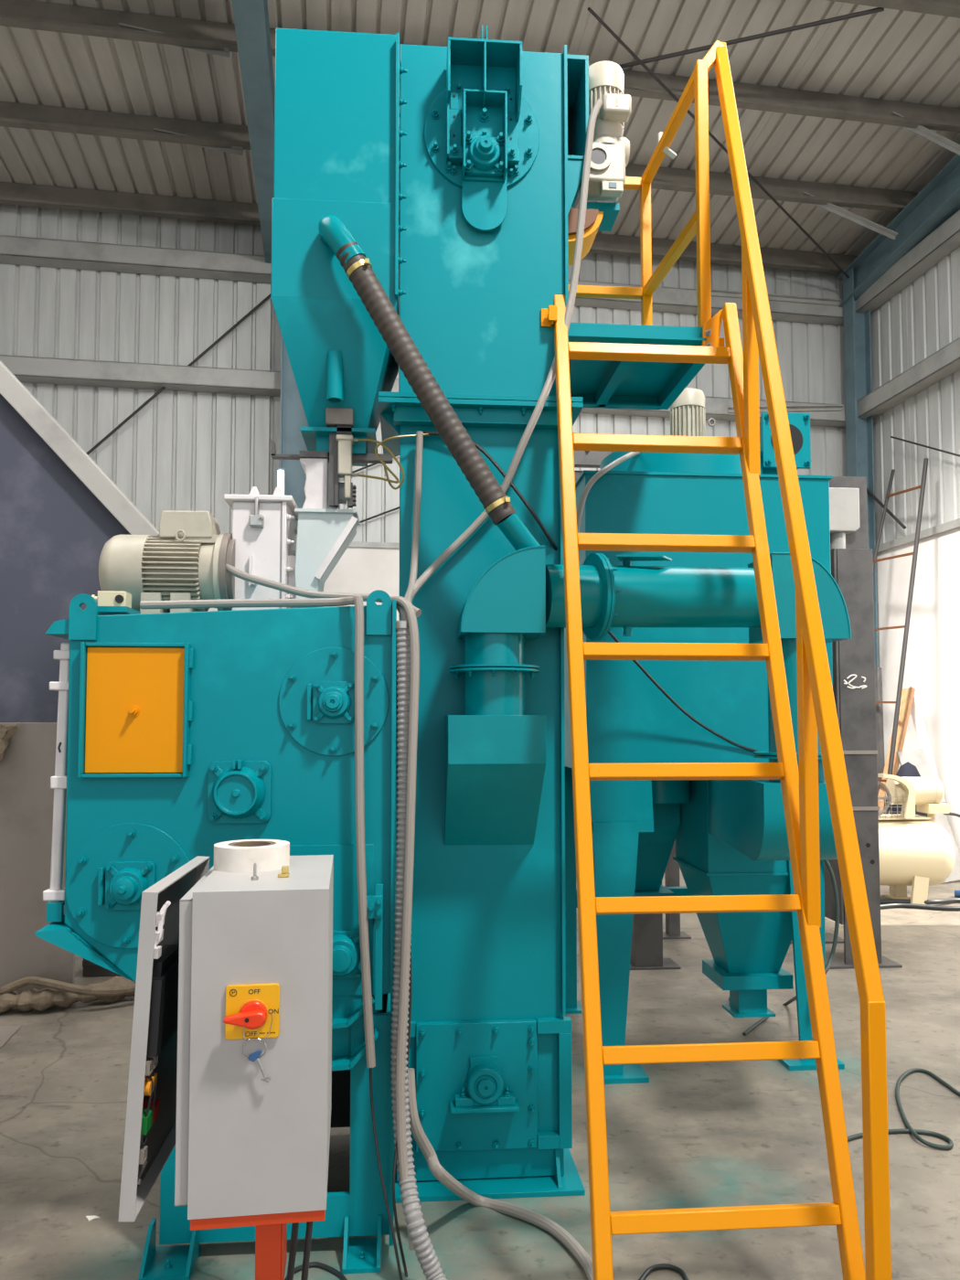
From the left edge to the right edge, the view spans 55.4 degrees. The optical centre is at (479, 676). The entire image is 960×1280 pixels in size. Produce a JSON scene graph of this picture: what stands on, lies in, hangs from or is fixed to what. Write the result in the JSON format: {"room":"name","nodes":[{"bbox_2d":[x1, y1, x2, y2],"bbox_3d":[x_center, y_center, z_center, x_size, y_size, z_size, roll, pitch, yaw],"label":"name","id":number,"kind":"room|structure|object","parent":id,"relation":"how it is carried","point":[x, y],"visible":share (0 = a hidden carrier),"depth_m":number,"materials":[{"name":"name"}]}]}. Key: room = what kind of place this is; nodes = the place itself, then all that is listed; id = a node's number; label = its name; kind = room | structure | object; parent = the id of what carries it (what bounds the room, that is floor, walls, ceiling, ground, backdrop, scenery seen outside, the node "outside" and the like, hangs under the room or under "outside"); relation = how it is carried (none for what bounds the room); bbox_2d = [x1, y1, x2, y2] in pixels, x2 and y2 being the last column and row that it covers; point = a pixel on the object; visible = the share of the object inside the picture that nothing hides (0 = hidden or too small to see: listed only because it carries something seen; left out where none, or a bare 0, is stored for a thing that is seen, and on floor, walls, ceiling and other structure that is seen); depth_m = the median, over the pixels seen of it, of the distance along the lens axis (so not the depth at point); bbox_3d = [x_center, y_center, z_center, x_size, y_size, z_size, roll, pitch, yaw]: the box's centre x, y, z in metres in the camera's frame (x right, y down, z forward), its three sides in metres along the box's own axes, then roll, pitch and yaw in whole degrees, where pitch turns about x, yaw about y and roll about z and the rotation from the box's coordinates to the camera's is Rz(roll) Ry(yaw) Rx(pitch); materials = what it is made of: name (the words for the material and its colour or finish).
{"room":"workshop","nodes":[
{"label":"workshop","id":0,"kind":"room"},
{"bbox_2d":[0,203,846,620],"bbox_3d":[-2.388,-1.532,9.739,14.300,6.980,0.400,0,-3,-9],"label":"wall","id":1,"kind":"structure","parent":0,"point":[101,313],"depth_m":9.72,"materials":[{"name":"grey metal"}]},
{"bbox_2d":[277,468,285,495],"bbox_3d":[-2.010,-1.661,9.197,0.083,0.880,0.088,0,-3,-4],"label":"window","id":2,"kind":"structure","parent":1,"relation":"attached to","point":[281,472],"depth_m":9.18,"materials":[{"name":"white glass"}]},
{"bbox_2d":[0,867,959,1279],"bbox_3d":[-0.235,1.704,2.905,28.000,0.200,22.000,0,-3,-4],"label":"floor","id":3,"kind":"structure","parent":0,"point":[736,1133],"depth_m":3.12,"materials":[{"name":"concrete"}]},
{"bbox_2d":[0,1025,21,1048],"bbox_3d":[-2.241,1.665,4.142,0.314,0.008,0.734,2,-3,-30],"label":"floor plate","id":4,"kind":"object","parent":3,"relation":"on","point":[6,1032],"visible":1,"depth_m":4.28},
{"bbox_2d":[0,975,135,1013],"bbox_3d":[-2.228,1.611,4.729,1.551,0.174,0.398,1,-3,-20],"label":"rope","id":5,"kind":"object","parent":3,"relation":"on","point":[56,993],"visible":0.68,"depth_m":4.62,"materials":[{"name":"beige fabric"}]},
{"bbox_2d":[0,360,159,993],"bbox_3d":[-2.786,-0.723,4.938,2.414,4.860,0.354,0,-3,-4],"label":"panel","id":6,"kind":"object","parent":3,"relation":"on","point":[59,509],"visible":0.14,"depth_m":4.85,"materials":[{"name":"grey metal"}]},
{"bbox_2d":[0,722,18,761],"bbox_3d":[-2.516,0.348,4.736,0.231,0.229,0.088,0,-3,-4],"label":"rag","id":7,"kind":"object","parent":6,"relation":"hanging from","point":[5,731],"visible":1,"depth_m":4.72,"materials":[{"name":"beige fabric"}]},
{"bbox_2d":[85,1216,100,1221],"bbox_3d":[-1.139,1.591,2.691,0.030,0.003,0.033,2,-4,-39],"label":"paper scrap","id":8,"kind":"object","parent":3,"relation":"on","point":[90,1218],"visible":1,"depth_m":2.69,"materials":[{"name":"white paper"}]},
{"bbox_2d":[82,958,121,976],"bbox_3d":[-2.173,1.667,5.351,0.240,0.130,0.190,0,-3,-4],"label":"block","id":9,"kind":"object","parent":3,"relation":"on","point":[90,968],"visible":0.35,"depth_m":5.26,"materials":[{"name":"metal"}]},
{"bbox_2d":[34,589,397,1279],"bbox_3d":[-0.747,0.686,2.860,0.970,1.830,0.876,0,-3,-4],"label":"machine","id":10,"kind":"object","parent":3,"relation":"on","point":[179,735],"visible":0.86,"depth_m":2.53,"materials":[{"name":"teal paint"}]},
{"bbox_2d":[91,590,140,615],"bbox_3d":[-1.071,-0.213,2.669,0.118,0.065,0.140,0,-3,-4],"label":"junction box","id":11,"kind":"object","parent":10,"relation":"on","point":[109,602],"visible":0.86,"depth_m":2.64,"materials":[{"name":"beige metal"}]},
{"bbox_2d":[98,511,235,613],"bbox_3d":[-0.993,-0.354,2.954,0.416,0.336,0.268,0,-3,-4],"label":"motor","id":12,"kind":"object","parent":10,"relation":"on","point":[189,556],"visible":0.73,"depth_m":2.86,"materials":[{"name":"grey paint"}]},
{"bbox_2d":[139,594,375,1067],"bbox_3d":[-0.624,0.415,2.574,0.698,1.288,0.081,0,-3,8],"label":"conduit","id":13,"kind":"object","parent":10,"relation":"attached to","point":[357,600],"visible":1,"depth_m":2.52,"materials":[{"name":"beige plastic"}]},
{"bbox_2d":[224,486,310,610],"bbox_3d":[-0.683,-0.397,3.042,0.312,0.432,0.357,0,-3,-4],"label":"housing","id":14,"kind":"object","parent":10,"relation":"on","point":[264,527],"visible":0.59,"depth_m":2.93,"materials":[{"name":"silver metal"}]},
{"bbox_2d":[225,564,407,620],"bbox_3d":[-0.503,-0.278,2.767,0.702,0.298,0.102,-1,-3,25],"label":"conduit","id":15,"kind":"object","parent":10,"relation":"attached to","point":[233,570],"visible":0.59,"depth_m":2.81,"materials":[{"name":"beige plastic"}]},
{"bbox_2d":[294,508,359,598],"bbox_3d":[-0.501,-0.363,3.025,0.202,0.342,0.197,0,-3,-4],"label":"chute","id":16,"kind":"object","parent":10,"relation":"on","point":[324,535],"visible":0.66,"depth_m":2.94,"materials":[{"name":"grey paint"}]},
{"bbox_2d":[390,596,419,1250],"bbox_3d":[-0.201,0.622,2.497,0.068,1.719,0.238,1,-3,-19],"label":"conduit","id":17,"kind":"object","parent":10,"relation":"attached to","point":[401,1037],"visible":0.86,"depth_m":2.48,"materials":[{"name":"beige plastic"}]},
{"bbox_2d":[390,620,447,1279],"bbox_3d":[-0.150,0.705,2.395,0.088,1.739,0.365,2,-4,-32],"label":"conduit","id":18,"kind":"object","parent":10,"relation":"attached to","point":[425,1253],"visible":0.69,"depth_m":2.49,"materials":[{"name":"grey plastic"}]},
{"bbox_2d":[118,854,333,1279],"bbox_3d":[-0.475,0.980,1.895,0.406,1.140,0.513,0,-3,-4],"label":"control panel","id":19,"kind":"object","parent":3,"relation":"on","point":[219,952],"visible":1,"depth_m":1.70,"materials":[{"name":"metal"}]},
{"bbox_2d":[223,982,279,1039],"bbox_3d":[-0.422,0.622,1.685,0.098,0.098,0.048,0,-3,-4],"label":"switch plate","id":20,"kind":"object","parent":19,"relation":"attached to","point":[249,1006],"depth_m":1.70,"materials":[{"name":"yellow plastic"}]},
{"bbox_2d":[213,839,289,872],"bbox_3d":[-0.501,0.393,2.010,0.162,0.050,0.162,0,-3,-4],"label":"tape roll","id":21,"kind":"object","parent":19,"relation":"on","point":[269,855],"visible":0.98,"depth_m":1.95,"materials":[{"name":"white"}]},
{"bbox_2d":[251,863,258,880],"bbox_3d":[-0.453,0.392,1.840,0.015,0.034,0.015,0,-3,-4],"label":"screw","id":22,"kind":"object","parent":19,"relation":"on","point":[254,877],"visible":1,"depth_m":1.84,"materials":[{"name":"silver metal"}]},
{"bbox_2d":[240,1011,272,1083],"bbox_3d":[-0.412,0.684,1.687,0.058,0.133,0.013,0,-3,-4],"label":"key","id":23,"kind":"object","parent":19,"relation":"hanging from","point":[254,1056],"visible":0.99,"depth_m":1.69,"materials":[{"name":"silver metal"}]},
{"bbox_2d":[277,865,289,877],"bbox_3d":[-0.402,0.400,1.872,0.022,0.022,0.016,0,-3,-4],"label":"clip","id":24,"kind":"object","parent":19,"relation":"on","point":[284,873],"visible":1,"depth_m":1.87,"materials":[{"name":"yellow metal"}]},
{"bbox_2d":[286,1222,298,1279],"bbox_3d":[-0.400,1.276,1.923,0.077,0.502,0.020,-3,-4,42],"label":"cable","id":25,"kind":"object","parent":19,"relation":"hanging from","point":[294,1226],"visible":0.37,"depth_m":1.92,"materials":[{"name":"grey plastic"}]},
{"bbox_2d":[300,1221,312,1279],"bbox_3d":[-0.370,1.282,1.948,0.021,0.512,0.069,2,-4,-38],"label":"cable","id":26,"kind":"object","parent":19,"relation":"hanging from","point":[309,1224],"visible":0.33,"depth_m":1.94,"materials":[{"name":"grey plastic"}]},
{"bbox_2d":[284,1261,347,1279],"bbox_3d":[-0.399,1.571,2.385,0.214,0.012,0.103,-1,-3,21],"label":"cable","id":27,"kind":"object","parent":3,"relation":"on","point":[326,1267],"visible":0.8,"depth_m":2.42,"materials":[{"name":"grey plastic"}]},
{"bbox_2d":[369,1067,403,1279],"bbox_3d":[-0.250,1.302,2.413,0.015,0.533,0.141,3,-4,-44],"label":"cable","id":28,"kind":"object","parent":3,"relation":"on","point":[370,1069],"visible":1,"depth_m":2.42,"materials":[{"name":"grey plastic"}]},
{"bbox_2d":[392,939,412,1277],"bbox_3d":[-0.201,1.122,2.412,0.060,0.943,0.176,0,-3,-4],"label":"cable","id":29,"kind":"object","parent":3,"relation":"on","point":[410,971],"visible":0.67,"depth_m":2.41,"materials":[{"name":"grey plastic"}]},
{"bbox_2d":[378,24,603,1203],"bbox_3d":[0.043,-0.248,3.153,0.773,3.724,0.655,0,-3,-4],"label":"bucket elevator","id":30,"kind":"object","parent":3,"relation":"on","point":[493,147],"depth_m":2.97,"materials":[{"name":"teal paint"}]},
{"bbox_2d":[270,27,406,466],"bbox_3d":[-0.460,-1.384,3.096,0.420,1.328,0.708,0,-3,-4],"label":"hopper","id":31,"kind":"object","parent":30,"relation":"attached to","point":[337,101],"visible":0.94,"depth_m":2.89,"materials":[{"name":"teal paint"}]},
{"bbox_2d":[270,407,392,509],"bbox_3d":[-0.482,-0.694,3.001,0.378,0.316,0.195,-1,-3,17],"label":"valve","id":32,"kind":"object","parent":31,"relation":"attached to","point":[324,472],"visible":0.91,"depth_m":2.95,"materials":[{"name":"grey paint"}]},
{"bbox_2d":[357,438,404,489],"bbox_3d":[-0.318,-0.682,2.928,0.153,0.169,0.018,0,-3,3],"label":"tube","id":33,"kind":"object","parent":32,"relation":"attached to","point":[365,440],"visible":1,"depth_m":2.92,"materials":[{"name":"brown plastic"}]},
{"bbox_2d":[357,433,429,483],"bbox_3d":[-0.276,-0.704,2.935,0.236,0.178,0.044,0,-3,-7],"label":"tube","id":34,"kind":"object","parent":32,"relation":"attached to","point":[424,434],"visible":1,"depth_m":2.91,"materials":[{"name":"brown"}]},
{"bbox_2d":[336,241,515,525],"bbox_3d":[-0.164,-0.888,2.776,0.548,0.854,0.092,0,-3,-4],"label":"hose","id":35,"kind":"object","parent":31,"relation":"attached to","point":[496,505],"visible":1,"depth_m":2.75,"materials":[{"name":"brown rubber"}]},
{"bbox_2d":[404,431,423,597],"bbox_3d":[-0.213,-0.488,2.790,0.033,0.615,0.310,0,-3,5],"label":"conduit","id":36,"kind":"object","parent":30,"relation":"attached to","point":[410,592],"visible":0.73,"depth_m":2.91,"materials":[{"name":"beige plastic"}]},
{"bbox_2d":[405,98,603,617],"bbox_3d":[0.049,-1.066,2.953,0.759,1.826,0.244,2,-4,-36],"label":"conduit","id":37,"kind":"object","parent":30,"relation":"attached to","point":[584,186],"visible":0.84,"depth_m":2.95,"materials":[{"name":"beige plastic"}]},
{"bbox_2d":[579,60,631,231],"bbox_3d":[0.437,-1.899,3.249,0.171,0.494,0.277,0,-3,-4],"label":"motor","id":38,"kind":"object","parent":30,"relation":"attached to","point":[611,151],"visible":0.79,"depth_m":3.17,"materials":[{"name":"grey paint"}]},
{"bbox_2d":[568,322,706,409],"bbox_3d":[0.530,-1.148,3.414,0.539,0.060,0.686,0,-3,-4],"label":"platform","id":39,"kind":"object","parent":30,"relation":"attached to","point":[602,384],"visible":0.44,"depth_m":3.46,"materials":[{"name":"teal paint"}]},
{"bbox_2d":[568,59,711,327],"bbox_3d":[0.507,-1.661,3.457,0.539,0.970,0.646,0,-3,-4],"label":"guard rail","id":40,"kind":"object","parent":39,"relation":"on","point":[697,85],"visible":0.82,"depth_m":3.35,"materials":[{"name":"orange metal"}]},
{"bbox_2d":[444,512,851,860],"bbox_3d":[0.605,0.082,3.353,1.497,1.118,1.210,0,-3,-4],"label":"duct","id":41,"kind":"object","parent":30,"relation":"attached to","point":[496,752],"visible":0.89,"depth_m":2.84,"materials":[{"name":"teal metal"}]},
{"bbox_2d":[406,1067,593,1279],"bbox_3d":[0.101,1.342,2.579,0.557,0.514,0.362,-1,-3,17],"label":"conduit","id":42,"kind":"object","parent":3,"relation":"on","point":[438,1171],"visible":0.91,"depth_m":2.54,"materials":[{"name":"beige plastic"}]},
{"bbox_2d":[638,1263,688,1279],"bbox_3d":[0.475,1.572,2.404,0.134,0.012,0.082,0,-3,-4],"label":"cable","id":43,"kind":"object","parent":3,"relation":"on","point":[652,1268],"visible":1,"depth_m":2.42,"materials":[{"name":"grey plastic"}]},
{"bbox_2d":[564,412,844,1084],"bbox_3d":[0.953,0.234,4.332,1.110,2.885,1.060,0,-3,-4],"label":"collector","id":44,"kind":"object","parent":3,"relation":"on","point":[635,825],"visible":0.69,"depth_m":3.90,"materials":[{"name":"teal paint"}]},
{"bbox_2d":[423,430,757,751],"bbox_3d":[0.517,-0.240,3.389,1.652,1.073,0.264,3,-4,-41],"label":"cable","id":45,"kind":"object","parent":44,"relation":"attached to","point":[477,446],"visible":0.7,"depth_m":3.00,"materials":[{"name":"grey plastic"}]},
{"bbox_2d":[576,451,639,533],"bbox_3d":[0.678,-0.725,4.032,0.754,0.787,0.135,3,-4,-43],"label":"conduit","id":46,"kind":"object","parent":44,"relation":"attached to","point":[608,467],"visible":0.55,"depth_m":3.79,"materials":[{"name":"beige plastic"}]},
{"bbox_2d":[670,387,715,436],"bbox_3d":[1.017,-1.209,4.412,0.198,0.348,0.168,0,-3,-4],"label":"motor","id":47,"kind":"object","parent":44,"relation":"on","point":[688,412],"visible":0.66,"depth_m":4.35,"materials":[{"name":"grey paint"}]},
{"bbox_2d":[759,412,810,469],"bbox_3d":[1.398,-1.080,4.378,0.225,0.255,0.415,0,-3,-4],"label":"outlet","id":48,"kind":"object","parent":44,"relation":"attached to","point":[799,423],"depth_m":4.21,"materials":[{"name":"teal metal"}]},
{"bbox_2d":[540,40,891,1279],"bbox_3d":[0.563,-0.339,2.573,0.693,3.856,1.116,0,-3,-4],"label":"access ladder","id":49,"kind":"object","parent":3,"relation":"on","point":[816,710],"visible":0.98,"depth_m":2.37,"materials":[{"name":"orange metal"}]},
{"bbox_2d":[572,432,902,970],"bbox_3d":[1.437,0.147,5.957,2.100,3.230,0.990,0,-3,-4],"label":"steel frame","id":50,"kind":"object","parent":3,"relation":"on","point":[854,689],"visible":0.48,"depth_m":5.57,"materials":[{"name":"black"}]},
{"bbox_2d":[829,487,859,549],"bbox_3d":[2.212,-0.971,5.690,0.235,0.375,0.160,0,-3,-4],"label":"box","id":51,"kind":"object","parent":50,"relation":"on","point":[844,503],"visible":0.6,"depth_m":5.62,"materials":[{"name":"grey paint"}]},
{"bbox_2d":[742,859,839,1035],"bbox_3d":[1.390,1.241,4.280,0.332,0.918,1.012,0,-3,4],"label":"cable","id":52,"kind":"object","parent":3,"relation":"on","point":[836,894],"visible":0.77,"depth_m":3.89,"materials":[{"name":"grey plastic"}]},
{"bbox_2d":[874,666,885,795],"bbox_3d":[3.936,0.904,9.027,0.109,2.020,0.498,-1,-3,21],"label":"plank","id":53,"kind":"object","parent":3,"relation":"on","point":[880,762],"visible":0.26,"depth_m":9.08,"materials":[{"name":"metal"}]},
{"bbox_2d":[872,458,927,814],"bbox_3d":[4.061,-0.179,9.146,1.108,4.206,1.168,1,-3,-11],"label":"ladder","id":54,"kind":"object","parent":3,"relation":"on","point":[922,486],"visible":0.56,"depth_m":9.00,"materials":[{"name":"grey metal"}]},
{"bbox_2d":[847,1067,959,1150],"bbox_3d":[1.676,1.617,3.381,0.400,0.025,0.897,-3,-4,40],"label":"cable","id":55,"kind":"object","parent":3,"relation":"on","point":[914,1132],"visible":0.94,"depth_m":3.24,"materials":[{"name":"grey plastic"}]},
{"bbox_2d":[889,761,927,820],"bbox_3d":[3.982,1.336,8.480,0.340,1.088,0.340,0,-3,-4],"label":"bag","id":56,"kind":"object","parent":3,"relation":"on","point":[906,770],"visible":0.23,"depth_m":8.43,"materials":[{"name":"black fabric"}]},
{"bbox_2d":[877,773,959,905],"bbox_3d":[3.366,1.323,7.571,1.381,1.050,0.572,0,-3,0],"label":"air compressor","id":57,"kind":"object","parent":3,"relation":"on","point":[919,854],"visible":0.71,"depth_m":7.37,"materials":[{"name":"beige metal"}]},
{"bbox_2d":[916,802,949,820],"bbox_3d":[3.749,1.118,7.569,0.170,0.140,0.200,0,-3,-4],"label":"switch","id":58,"kind":"object","parent":57,"relation":"attached to","point":[931,809],"depth_m":7.48,"materials":[{"name":"beige plastic"}]},
{"bbox_2d":[880,897,959,910],"bbox_3d":[3.417,1.808,7.252,1.571,0.046,0.345,0,-3,-4],"label":"air hose","id":59,"kind":"object","parent":3,"relation":"on","point":[891,902],"visible":0.66,"depth_m":7.22,"materials":[{"name":"grey metal"}]},
{"bbox_2d":[896,748,959,883],"bbox_3d":[4.236,1.291,8.578,0.291,1.216,0.510,2,-4,-34],"label":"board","id":60,"kind":"object","parent":3,"relation":"on","point":[917,758],"visible":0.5,"depth_m":8.70,"materials":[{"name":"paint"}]},
{"bbox_2d":[954,889,959,896],"bbox_3d":[4.369,1.812,7.452,0.892,0.058,0.071,-2,-4,34],"label":"pipe","id":61,"kind":"object","parent":3,"relation":"on","point":[956,891],"visible":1,"depth_m":7.67,"materials":[{"name":"blue"}]},
{"bbox_2d":[0,0,959,273],"bbox_3d":[-0.799,-5.998,2.165,15.000,1.578,15.900,0,-3,-9],"label":"ceiling","id":62,"kind":"structure","parent":0,"point":[83,94],"depth_m":8.26,"materials":[{"name":"grey metal"}]},
{"bbox_2d":[855,209,959,853],"bbox_3d":[5.747,-2.528,2.970,0.400,8.260,16.000,0,-3,-9],"label":"wall","id":63,"kind":"structure","parent":0,"point":[914,306],"depth_m":9.63,"materials":[{"name":"white metal"}]},
{"bbox_2d":[85,0,959,667],"bbox_3d":[0.372,-2.386,2.374,10.658,7.913,15.348,0,-3,-9],"label":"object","id":64,"kind":"structure","parent":63,"relation":"attached to","point":[939,199],"depth_m":9.44,"materials":[{"name":"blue metal"}]},
{"bbox_2d":[877,685,945,814],"bbox_3d":[4.034,0.827,8.797,0.833,1.489,0.288,1,-3,-21],"label":"frame","id":65,"kind":"object","parent":63,"relation":"attached to","point":[909,700],"visible":0.62,"depth_m":8.87,"materials":[{"name":"white paint"}]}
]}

